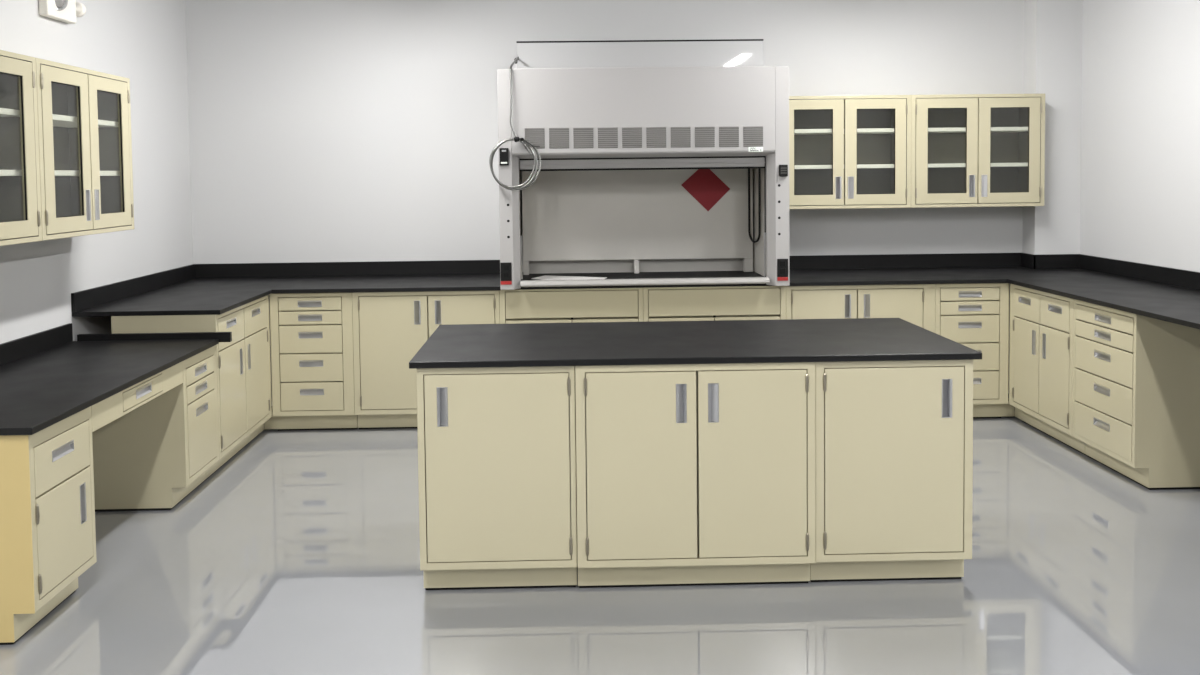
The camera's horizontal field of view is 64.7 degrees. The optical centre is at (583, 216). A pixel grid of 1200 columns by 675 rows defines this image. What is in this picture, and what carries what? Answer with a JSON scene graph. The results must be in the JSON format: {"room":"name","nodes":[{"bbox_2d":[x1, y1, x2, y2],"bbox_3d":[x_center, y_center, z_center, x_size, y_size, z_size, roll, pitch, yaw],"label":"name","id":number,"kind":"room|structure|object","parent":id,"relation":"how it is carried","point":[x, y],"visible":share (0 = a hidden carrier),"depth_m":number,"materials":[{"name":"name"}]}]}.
{"room":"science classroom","nodes":[
{"label":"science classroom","id":0,"kind":"room"},
{"bbox_2d":[0,0,192,343],"bbox_3d":[-2.674,0.212,-1.143,0.100,3.013,16.013,-1,2,-1],"label":"wall","id":1,"kind":"structure","parent":0,"point":[144,42],"depth_m":5.70,"materials":[{"name":"grey paint"}]},
{"bbox_2d":[0,50,41,245],"bbox_3d":[-2.560,-0.273,3.740,0.343,0.810,0.905,-1,2,-1],"label":"upper cabinet","id":2,"kind":"object","parent":1,"relation":"attached to","point":[20,192],"visible":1,"depth_m":4.15,"materials":[{"name":"beige metal"}]},
{"bbox_2d":[0,108,19,116],"bbox_3d":[-2.576,-0.429,3.733,0.281,0.026,0.843,-1,2,-1],"label":"shelf","id":3,"kind":"object","parent":2,"relation":"attached to","point":[4,112],"depth_m":4.06,"materials":[{"name":"white"}]},
{"bbox_2d":[0,170,21,175],"bbox_3d":[-2.573,-0.170,3.744,0.281,0.026,0.843,-1,2,-1],"label":"shelf","id":4,"kind":"object","parent":2,"relation":"attached to","point":[2,172],"depth_m":4.04,"materials":[{"name":"white"}]},
{"bbox_2d":[0,323,72,365],"bbox_3d":[-2.720,0.660,4.172,0.018,0.096,1.794,-1,2,-1],"label":"backsplash","id":5,"kind":"structure","parent":1,"relation":"attached to","point":[16,349],"depth_m":4.71,"materials":[{"name":"black stone"}]},
{"bbox_2d":[39,0,85,23],"bbox_3d":[-2.729,-1.099,4.984,0.100,0.142,0.356,-1,2,-1],"label":"emergency light","id":6,"kind":"object","parent":1,"relation":"attached to","point":[66,11],"visible":1,"depth_m":4.92,"materials":[{"name":"white plastic"}]},
{"bbox_2d":[36,58,133,240],"bbox_3d":[-2.580,-0.312,4.645,0.343,0.810,0.905,-1,2,-1],"label":"upper cabinet","id":7,"kind":"object","parent":1,"relation":"attached to","point":[84,115],"visible":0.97,"depth_m":4.80,"materials":[{"name":"beige metal"}]},
{"bbox_2d":[52,114,117,127],"bbox_3d":[-2.596,-0.468,4.638,0.281,0.026,0.843,-1,2,-1],"label":"shelf","id":8,"kind":"object","parent":7,"relation":"attached to","point":[59,121],"depth_m":4.82,"materials":[{"name":"white"}]},
{"bbox_2d":[54,170,119,175],"bbox_3d":[-2.593,-0.209,4.650,0.281,0.026,0.843,-1,2,-1],"label":"shelf","id":9,"kind":"object","parent":7,"relation":"attached to","point":[57,172],"depth_m":4.57,"materials":[{"name":"white"}]},
{"bbox_2d":[71,264,194,311],"bbox_3d":[-2.760,0.429,5.924,0.018,0.102,1.670,-1,2,-1],"label":"backsplash","id":10,"kind":"structure","parent":1,"relation":"attached to","point":[81,300],"depth_m":5.72,"materials":[{"name":"black stone"}]},
{"bbox_2d":[0,394,1199,674],"bbox_3d":[0.549,1.719,-1.009,6.511,0.087,16.013,-1,2,-1],"label":"floor","id":11,"kind":"structure","parent":0,"point":[299,554],"depth_m":3.63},
{"bbox_2d":[0,406,96,644],"bbox_3d":[-2.217,1.133,3.548,0.568,0.756,0.446,-1,2,-1],"label":"base cabinet","id":12,"kind":"object","parent":11,"relation":"on","point":[48,532],"visible":0.99,"depth_m":3.41,"materials":[{"name":"beige metal"}]},
{"bbox_2d":[0,323,231,435],"bbox_3d":[-2.303,0.666,4.195,0.852,0.122,1.822,-1,2,-1],"label":"countertop","id":13,"kind":"structure","parent":12,"relation":"on","point":[47,377],"depth_m":4.37,"materials":[{"name":"black stone"}]},
{"bbox_2d":[91,361,182,431],"bbox_3d":[-2.199,0.785,4.210,0.484,0.118,0.901,-1,2,-1],"label":"drawer","id":14,"kind":"object","parent":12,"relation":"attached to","point":[115,406],"visible":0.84,"depth_m":4.14,"materials":[{"name":"beige metal"}]},
{"bbox_2d":[92,345,219,511],"bbox_3d":[-2.249,1.075,4.900,0.562,0.756,0.452,-1,2,-1],"label":"base cabinet","id":15,"kind":"object","parent":11,"relation":"on","point":[153,456],"visible":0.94,"depth_m":4.68,"materials":[{"name":"beige metal"}]},
{"bbox_2d":[111,295,271,480],"bbox_3d":[-2.262,0.967,5.624,0.568,0.908,1.001,-1,2,-1],"label":"base cabinet","id":16,"kind":"object","parent":11,"relation":"on","point":[243,363],"visible":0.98,"depth_m":5.43,"materials":[{"name":"beige metal"}]},
{"bbox_2d":[71,260,500,316],"bbox_3d":[-1.648,0.427,5.957,2.243,0.127,1.689,-1,2,-1],"label":"countertop","id":17,"kind":"structure","parent":16,"relation":"on","point":[193,289],"depth_m":6.25,"materials":[{"name":"black stone"}]},
{"bbox_2d":[264,293,357,430],"bbox_3d":[-1.778,0.931,6.336,0.600,0.908,0.562,-1,2,-1],"label":"base cabinet","id":18,"kind":"object","parent":11,"relation":"on","point":[312,356],"visible":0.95,"depth_m":6.06,"materials":[{"name":"beige metal"}]},
{"bbox_2d":[352,290,499,428],"bbox_3d":[-1.008,0.921,6.349,0.937,0.908,0.568,-1,2,-1],"label":"base cabinet","id":19,"kind":"object","parent":11,"relation":"on","point":[389,328],"visible":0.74,"depth_m":6.07,"materials":[{"name":"beige metal"}]},
{"bbox_2d":[416,366,576,589],"bbox_3d":[-0.341,1.011,4.082,0.608,0.908,0.870,-1,2,-1],"label":"base cabinet","id":20,"kind":"object","parent":11,"relation":"on","point":[497,445],"visible":0.99,"depth_m":3.65,"materials":[{"name":"beige metal"}]},
{"bbox_2d":[409,318,981,368],"bbox_3d":[0.427,0.535,4.083,2.203,0.025,0.908,-1,2,-1],"label":"countertop","id":21,"kind":"structure","parent":20,"relation":"on","point":[850,339],"depth_m":3.92,"materials":[{"name":"black stone"}]},
{"bbox_2d":[499,288,642,323],"bbox_3d":[-0.079,0.909,6.369,0.921,0.908,0.568,-1,2,-1],"label":"base cabinet","id":22,"kind":"object","parent":11,"relation":"on","point":[517,306],"visible":0.12,"depth_m":6.08,"materials":[{"name":"beige metal"}]},
{"bbox_2d":[497,66,789,289],"bbox_3d":[0.376,-0.252,6.383,1.835,1.400,0.867,-1,2,-1],"label":"fume hood","id":23,"kind":"object","parent":22,"relation":"on","point":[617,150],"visible":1,"depth_m":6.02,"materials":[{"name":"white metal"}]},
{"bbox_2d":[500,262,511,280],"bbox_3d":[-0.488,0.351,5.979,0.070,0.116,0.008,-1,2,-1],"label":"outlet plate","id":24,"kind":"object","parent":23,"relation":"attached to","point":[505,267],"depth_m":5.97,"materials":[{"name":"black plastic"}]},
{"bbox_2d":[503,272,508,276],"bbox_3d":[-0.488,0.369,5.976,0.034,0.032,0.005,-1,2,-1],"label":"socket","id":25,"kind":"object","parent":23,"relation":"attached to","point":[505,274],"depth_m":5.97,"materials":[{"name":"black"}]},
{"bbox_2d":[503,265,508,269],"bbox_3d":[-0.488,0.323,5.974,0.034,0.032,0.005,-1,2,-1],"label":"socket","id":26,"kind":"object","parent":23,"relation":"attached to","point":[505,267],"depth_m":5.97,"materials":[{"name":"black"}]},
{"bbox_2d":[489,57,540,190],"bbox_3d":[-0.432,-0.609,6.123,0.322,0.882,0.524,-1,2,-1],"label":"cable","id":27,"kind":"object","parent":23,"relation":"hanging from","point":[526,143],"visible":1,"depth_m":5.89,"materials":[{"name":"grey plastic"}]},
{"bbox_2d":[531,275,606,279],"bbox_3d":[-0.092,0.418,6.345,0.498,0.004,0.242,0,3,22],"label":"plastic sheet","id":28,"kind":"object","parent":23,"relation":"on","point":[546,277],"visible":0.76,"depth_m":6.36,"materials":[{"name":"white plastic"}]},
{"bbox_2d":[516,39,763,67],"bbox_3d":[0.383,-1.063,6.370,1.660,0.234,0.016,-1,2,-1],"label":"panel","id":29,"kind":"object","parent":23,"relation":"on","point":[720,52],"visible":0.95,"depth_m":6.37,"materials":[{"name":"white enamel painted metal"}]},
{"bbox_2d":[682,169,729,210],"bbox_3d":[0.853,-0.197,6.614,0.344,0.331,0.006,-1,2,-1],"label":"card","id":30,"kind":"object","parent":23,"relation":"attached to","point":[703,185],"visible":0.86,"depth_m":6.61,"materials":[{"name":"red paper"}]},
{"bbox_2d":[748,169,760,242],"bbox_3d":[1.171,-0.103,6.498,0.015,0.577,0.246,-1,3,-7],"label":"power cord","id":31,"kind":"object","parent":23,"relation":"hanging from","point":[759,170],"visible":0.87,"depth_m":6.39,"materials":[{"name":"black plastic"}]},
{"bbox_2d":[777,259,787,276],"bbox_3d":[1.265,0.329,6.016,0.069,0.116,0.008,-1,2,-1],"label":"outlet plate","id":32,"kind":"object","parent":23,"relation":"attached to","point":[782,264],"depth_m":6.01,"materials":[{"name":"black plastic"}]},
{"bbox_2d":[777,165,787,182],"bbox_3d":[1.254,-0.265,5.984,0.068,0.119,0.031,-1,2,-1],"label":"monitor","id":33,"kind":"object","parent":23,"relation":"on","point":[782,170],"depth_m":5.98,"materials":[{"name":"grey plastic"}]},
{"bbox_2d":[780,268,785,272],"bbox_3d":[1.265,0.347,6.013,0.034,0.032,0.005,-1,2,-1],"label":"socket","id":34,"kind":"object","parent":23,"relation":"attached to","point":[782,270],"depth_m":6.01,"materials":[{"name":"black plastic"}]},
{"bbox_2d":[780,261,785,265],"bbox_3d":[1.264,0.301,6.011,0.034,0.032,0.005,-1,2,-1],"label":"socket","id":35,"kind":"object","parent":23,"relation":"attached to","point":[782,263],"depth_m":6.01,"materials":[{"name":"black plastic"}]},
{"bbox_2d":[575,362,814,587],"bbox_3d":[0.427,1.002,4.094,0.926,0.908,0.879,-1,2,-1],"label":"base cabinet","id":36,"kind":"object","parent":11,"relation":"on","point":[687,474],"visible":0.99,"depth_m":3.66,"materials":[{"name":"beige metal"}]},
{"bbox_2d":[643,286,785,321],"bbox_3d":[0.843,0.897,6.388,0.921,0.908,0.568,-1,2,-1],"label":"base cabinet","id":37,"kind":"object","parent":11,"relation":"on","point":[725,302],"visible":0.11,"depth_m":6.10,"materials":[{"name":"beige metal"}]},
{"bbox_2d":[786,284,934,332],"bbox_3d":[1.789,0.885,6.408,0.970,0.908,0.568,-1,2,-1],"label":"base cabinet","id":38,"kind":"object","parent":11,"relation":"on","point":[912,303],"visible":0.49,"depth_m":6.12,"materials":[{"name":"beige metal"}]},
{"bbox_2d":[789,253,1199,329],"bbox_3d":[2.449,0.423,4.933,2.227,0.127,3.912,-1,2,-1],"label":"countertop","id":39,"kind":"structure","parent":38,"relation":"on","point":[1167,294],"depth_m":6.21,"materials":[{"name":"black stone"}]},
{"bbox_2d":[810,360,972,581],"bbox_3d":[1.201,0.991,4.114,0.618,0.908,0.870,-1,2,-1],"label":"base cabinet","id":40,"kind":"object","parent":11,"relation":"on","point":[894,439],"visible":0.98,"depth_m":3.69,"materials":[{"name":"beige metal"}]},
{"bbox_2d":[935,283,1013,418],"bbox_3d":[2.554,0.875,6.427,0.558,0.908,0.562,-1,2,-1],"label":"base cabinet","id":41,"kind":"object","parent":11,"relation":"on","point":[973,316],"visible":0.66,"depth_m":6.14,"materials":[{"name":"beige metal"}]},
{"bbox_2d":[1009,284,1086,455],"bbox_3d":[3.045,0.896,5.815,0.568,0.908,0.841,-1,2,-1],"label":"base cabinet","id":42,"kind":"object","parent":11,"relation":"on","point":[1041,323],"visible":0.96,"depth_m":5.73,"materials":[{"name":"beige metal"}]},
{"bbox_2d":[1072,299,1199,489],"bbox_3d":[3.064,0.926,5.100,0.562,0.908,0.590,-1,2,-1],"label":"base cabinet","id":43,"kind":"object","parent":11,"relation":"on","point":[1136,400],"visible":1,"depth_m":4.82,"materials":[{"name":"beige metal"}]},
{"bbox_2d":[185,0,1024,403],"bbox_3d":[0.359,-0.172,6.871,6.311,3.013,0.100,-1,2,-1],"label":"wall","id":44,"kind":"structure","parent":0,"point":[320,130],"depth_m":6.77,"materials":[{"name":"grey paint"}]},
{"bbox_2d":[195,260,499,277],"bbox_3d":[-1.666,0.379,6.791,2.243,0.102,0.018,-1,2,-1],"label":"backsplash","id":45,"kind":"structure","parent":44,"relation":"attached to","point":[446,267],"depth_m":6.78,"materials":[{"name":"black stone"}]},
{"bbox_2d":[789,95,910,208],"bbox_3d":[1.788,-0.445,6.668,0.922,0.775,0.342,-1,2,-1],"label":"upper cabinet","id":46,"kind":"object","parent":44,"relation":"attached to","point":[853,151],"visible":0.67,"depth_m":6.53,"materials":[{"name":"beige metal"}]},
{"bbox_2d":[794,128,893,134],"bbox_3d":[1.786,-0.595,6.676,0.860,0.026,0.280,-1,2,-1],"label":"shelf","id":47,"kind":"object","parent":46,"relation":"attached to","point":[797,131],"depth_m":6.54,"materials":[{"name":"white"}]},
{"bbox_2d":[794,164,893,168],"bbox_3d":[1.789,-0.347,6.686,0.860,0.026,0.280,-1,2,-1],"label":"shelf","id":48,"kind":"object","parent":46,"relation":"attached to","point":[796,166],"depth_m":6.55,"materials":[{"name":"white"}]},
{"bbox_2d":[789,253,1020,269],"bbox_3d":[2.245,0.329,6.873,1.903,0.102,0.018,-1,2,-1],"label":"backsplash","id":49,"kind":"structure","parent":44,"relation":"attached to","point":[954,260],"depth_m":6.87,"materials":[{"name":"black stone"}]},
{"bbox_2d":[911,94,1044,207],"bbox_3d":[2.715,-0.457,6.688,0.930,0.775,0.342,-1,2,-1],"label":"upper cabinet","id":50,"kind":"object","parent":44,"relation":"attached to","point":[968,150],"visible":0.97,"depth_m":6.54,"materials":[{"name":"beige metal"}]},
{"bbox_2d":[928,127,1027,132],"bbox_3d":[2.712,-0.607,6.695,0.868,0.026,0.280,-1,2,-1],"label":"shelf","id":51,"kind":"object","parent":50,"relation":"attached to","point":[930,129],"depth_m":6.56,"materials":[{"name":"white"}]},
{"bbox_2d":[928,163,1027,167],"bbox_3d":[2.715,-0.359,6.706,0.868,0.026,0.280,-1,2,-1],"label":"shelf","id":52,"kind":"object","parent":50,"relation":"attached to","point":[930,165],"depth_m":6.57,"materials":[{"name":"white"}]},
{"bbox_2d":[1022,0,1082,254],"bbox_3d":[3.355,-0.204,6.795,0.324,3.013,0.179,-1,2,-1],"label":"wall","id":53,"kind":"structure","parent":0,"point":[1052,28],"depth_m":6.69,"materials":[{"name":"grey paint"}]},
{"bbox_2d":[1021,253,1035,268],"bbox_3d":[3.189,0.321,6.794,0.018,0.102,0.178,-1,2,-1],"label":"backsplash","id":54,"kind":"structure","parent":53,"relation":"attached to","point":[1027,260],"depth_m":6.78,"materials":[{"name":"black stone"}]},
{"bbox_2d":[1034,254,1078,268],"bbox_3d":[3.354,0.322,6.718,0.341,0.102,0.018,-1,2,-1],"label":"backsplash","id":55,"kind":"structure","parent":53,"relation":"attached to","point":[1043,261],"depth_m":6.71,"materials":[{"name":"black stone"}]},
{"bbox_2d":[1080,0,1199,271],"bbox_3d":[3.735,0.130,-1.009,0.100,3.013,16.013,-1,2,-1],"label":"wall","id":56,"kind":"structure","parent":0,"point":[1140,194],"depth_m":6.00,"materials":[{"name":"grey paint"}]},
{"bbox_2d":[1079,254,1199,289],"bbox_3d":[3.555,0.400,4.856,0.018,0.102,3.714,-1,2,-1],"label":"backsplash","id":57,"kind":"structure","parent":56,"relation":"attached to","point":[1158,274],"depth_m":5.97,"materials":[{"name":"black stone"}]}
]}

